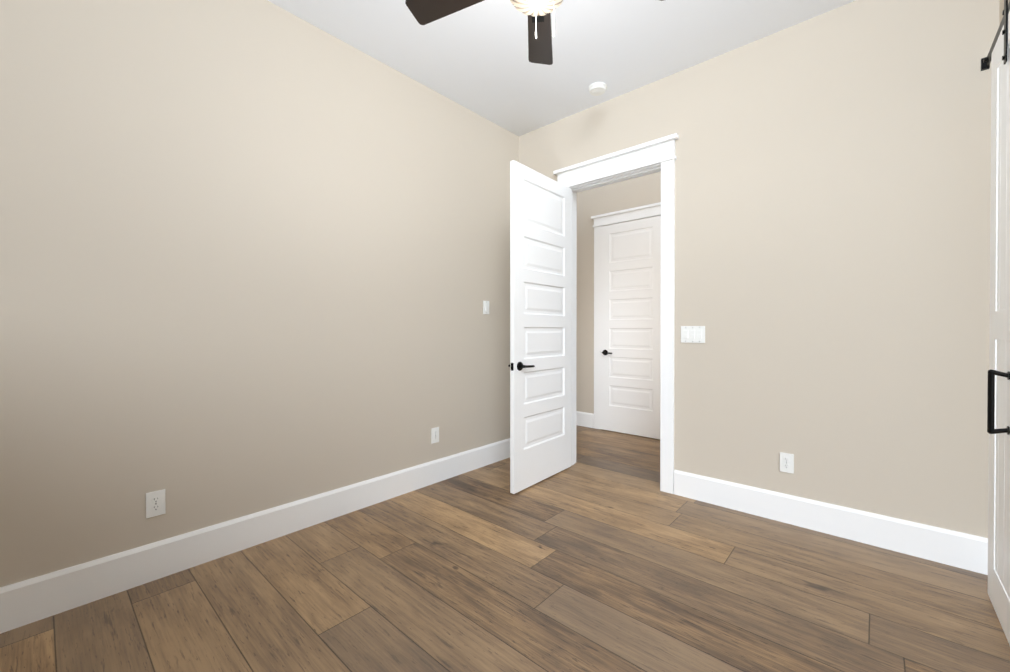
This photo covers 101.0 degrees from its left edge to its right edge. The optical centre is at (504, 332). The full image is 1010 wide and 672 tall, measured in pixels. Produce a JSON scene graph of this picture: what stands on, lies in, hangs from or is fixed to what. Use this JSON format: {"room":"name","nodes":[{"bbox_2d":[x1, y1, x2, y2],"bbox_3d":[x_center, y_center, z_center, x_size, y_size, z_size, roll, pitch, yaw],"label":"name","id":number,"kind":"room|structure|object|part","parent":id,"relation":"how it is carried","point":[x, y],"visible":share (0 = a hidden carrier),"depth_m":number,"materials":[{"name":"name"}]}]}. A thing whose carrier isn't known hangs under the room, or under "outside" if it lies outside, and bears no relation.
{"room":"empty bedroom","nodes":[
{"label":"empty bedroom","id":0,"kind":"room"},
{"bbox_2d":[0,0,518,586],"bbox_3d":[-1.245,-0.352,2.557,0.120,3.050,4.240,0,0,42],"label":"wall","id":1,"kind":"structure","parent":0,"point":[254,256],"depth_m":2.19,"materials":[{"name":"paint"}]},
{"bbox_2d":[146,489,165,517],"bbox_3d":[-1.669,0.816,1.992,0.009,0.118,0.072,0,0,42],"label":"electrical outlet","id":2,"kind":"object","parent":1,"relation":"attached to","point":[155,503],"visible":1,"depth_m":1.99,"materials":[{"name":"white plastic"}]},
{"bbox_2d":[0,438,509,633],"bbox_3d":[-1.194,1.085,2.521,0.016,0.175,4.000,0,0,42],"label":"baseboard","id":3,"kind":"structure","parent":1,"relation":"attached to","point":[28,601],"depth_m":2.13,"materials":[{"name":"white wood"}]},
{"bbox_2d":[431,427,438,443],"bbox_3d":[-0.544,0.798,3.252,0.009,0.118,0.072,0,0,42],"label":"electrical outlet","id":4,"kind":"object","parent":1,"relation":"attached to","point":[435,435],"visible":1,"depth_m":3.25,"materials":[{"name":"white plastic"}]},
{"bbox_2d":[483,301,488,313],"bbox_3d":[-0.163,-0.224,3.671,0.010,0.118,0.072,0,0,42],"label":"light switch","id":5,"kind":"object","parent":1,"relation":"attached to","point":[485,307],"visible":1,"depth_m":3.66,"materials":[{"name":"white plastic"}]},
{"bbox_2d":[0,425,1009,671],"bbox_3d":[0.280,1.215,2.158,5.940,0.080,5.660,0,0,42],"label":"floor","id":6,"kind":"structure","parent":0,"point":[603,553],"depth_m":1.85,"materials":[{"name":"brown wood"}]},
{"bbox_2d":[268,0,855,135],"bbox_3d":[0.280,-1.925,2.138,5.940,0.100,5.660,0,0,42],"label":"ceiling","id":7,"kind":"structure","parent":0,"point":[474,58],"depth_m":2.69,"materials":[{"name":"paint"}]},
{"bbox_2d":[405,0,663,64],"bbox_3d":[0.111,-1.582,1.787,1.298,0.579,1.239,0,0,42],"label":"fan","id":8,"kind":"object","parent":7,"relation":"hanging from","point":[425,12],"visible":1,"depth_m":2.07,"materials":[{"name":"brown wood"}]},
{"bbox_3d":[0.142,-1.466,1.821,0.258,0.058,0.258,0,0,42],"label":"light glass","id":9,"kind":"part","parent":8,"relation":"part of","materials":[{"name":"white glass"}]},
{"bbox_2d":[589,82,606,95],"bbox_3d":[0.709,-1.861,3.190,0.136,0.040,0.136,0,0,42],"label":"smoke detector","id":10,"kind":"object","parent":7,"relation":"attached to","point":[597,88],"visible":0.96,"depth_m":3.16,"materials":[{"name":"white plastic"}]},
{"bbox_2d":[576,171,660,438],"bbox_3d":[2.125,-0.363,4.214,5.700,3.050,0.120,0,0,42],"label":"wall","id":11,"kind":"structure","parent":0,"point":[632,193],"depth_m":5.10,"materials":[{"name":"paint"}]},
{"bbox_2d":[576,411,593,427],"bbox_3d":[0.517,1.066,5.567,1.510,0.175,0.016,0,0,42],"label":"baseboard","id":12,"kind":"structure","parent":11,"relation":"attached to","point":[584,419],"depth_m":5.14,"materials":[{"name":"white wood"}]},
{"bbox_2d":[591,202,660,428],"bbox_3d":[1.428,-0.123,4.726,1.006,2.565,0.048,0,0,42],"label":"door frame","id":13,"kind":"structure","parent":11,"relation":"attached to","point":[637,213],"depth_m":5.00,"materials":[{"name":"white wood"}]},
{"bbox_2d":[600,216,660,438],"bbox_3d":[1.407,-0.058,4.709,0.763,2.410,0.092,0,0,42],"label":"door","id":14,"kind":"structure","parent":11,"relation":"in","point":[630,314],"depth_m":4.71,"materials":[{"name":"white wood"}]},
{"bbox_2d":[519,0,998,537],"bbox_3d":[1.738,-0.353,2.655,4.200,3.050,0.120,0,0,42],"label":"wall","id":15,"kind":"structure","parent":0,"point":[833,232],"depth_m":2.41,"materials":[{"name":"paint"}]},
{"bbox_2d":[508,160,571,493],"bbox_3d":[0.316,-0.042,3.316,0.154,2.395,0.843,0,0,40],"label":"open door","id":16,"kind":"structure","parent":15,"relation":"in","point":[540,365],"depth_m":3.24,"materials":[{"name":"white painted wood"},{"name":"black metal"}]},
{"bbox_3d":[0.106,0.242,3.065,0.154,0.066,0.187,0,0,40],"label":"handle","id":17,"kind":"part","parent":16,"relation":"part of","materials":[{"name":"black metal"}]},
{"bbox_2d":[553,133,678,493],"bbox_3d":[0.840,-0.130,3.347,1.066,2.595,0.048,0,0,42],"label":"door frame","id":18,"kind":"structure","parent":15,"relation":"attached to","point":[661,151],"depth_m":3.06,"materials":[{"name":"white wood"}]},
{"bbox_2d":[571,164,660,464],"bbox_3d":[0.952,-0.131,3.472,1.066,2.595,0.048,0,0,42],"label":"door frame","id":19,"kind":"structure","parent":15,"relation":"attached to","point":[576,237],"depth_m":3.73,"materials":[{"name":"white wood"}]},
{"bbox_2d":[681,326,704,342],"bbox_3d":[1.324,0.010,2.939,0.162,0.118,0.010,0,0,42],"label":"light switch","id":20,"kind":"object","parent":15,"relation":"attached to","point":[692,334],"visible":1,"depth_m":2.94,"materials":[{"name":"white plastic"}]},
{"bbox_2d":[780,452,793,473],"bbox_3d":[1.740,0.802,2.574,0.072,0.118,0.009,0,0,42],"label":"electrical outlet","id":21,"kind":"object","parent":15,"relation":"attached to","point":[787,462],"visible":1,"depth_m":2.57,"materials":[{"name":"white plastic"}]},
{"bbox_2d":[674,470,987,574],"bbox_3d":[1.800,1.085,2.518,1.525,0.175,0.016,0,0,42],"label":"baseboard","id":22,"kind":"structure","parent":15,"relation":"attached to","point":[966,551],"depth_m":2.38,"materials":[{"name":"white wood"}]},
{"bbox_2d":[999,0,1009,25],"bbox_3d":[1.086,-0.340,0.476,0.120,3.050,4.240,0,0,42],"label":"wall","id":23,"kind":"structure","parent":0,"point":[1001,5],"depth_m":1.97,"materials":[{"name":"paint"}]},
{"bbox_3d":[1.182,-1.281,0.685,0.020,0.210,3.548,0,0,42],"label":"header board","id":24,"kind":"object","parent":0,"visible":0},
{"bbox_2d":[981,0,1009,644],"bbox_3d":[1.144,-0.104,0.734,0.092,2.540,3.460,0,0,42],"label":"barn door","id":25,"kind":"structure","parent":24,"relation":"attached to","point":[998,408],"depth_m":1.69,"materials":[{"name":"white wood"}]},
{"bbox_3d":[1.159,-1.210,0.713,0.050,0.328,3.460,0,0,42],"label":"barn door rail","id":26,"kind":"part","parent":25,"relation":"part of","materials":[{"name":"black metal"}]},
{"bbox_3d":[1.876,0.264,1.585,0.054,0.248,0.032,0,0,42],"label":"handle","id":27,"kind":"part","parent":25,"relation":"part of","materials":[{"name":"black metal"}]}
]}

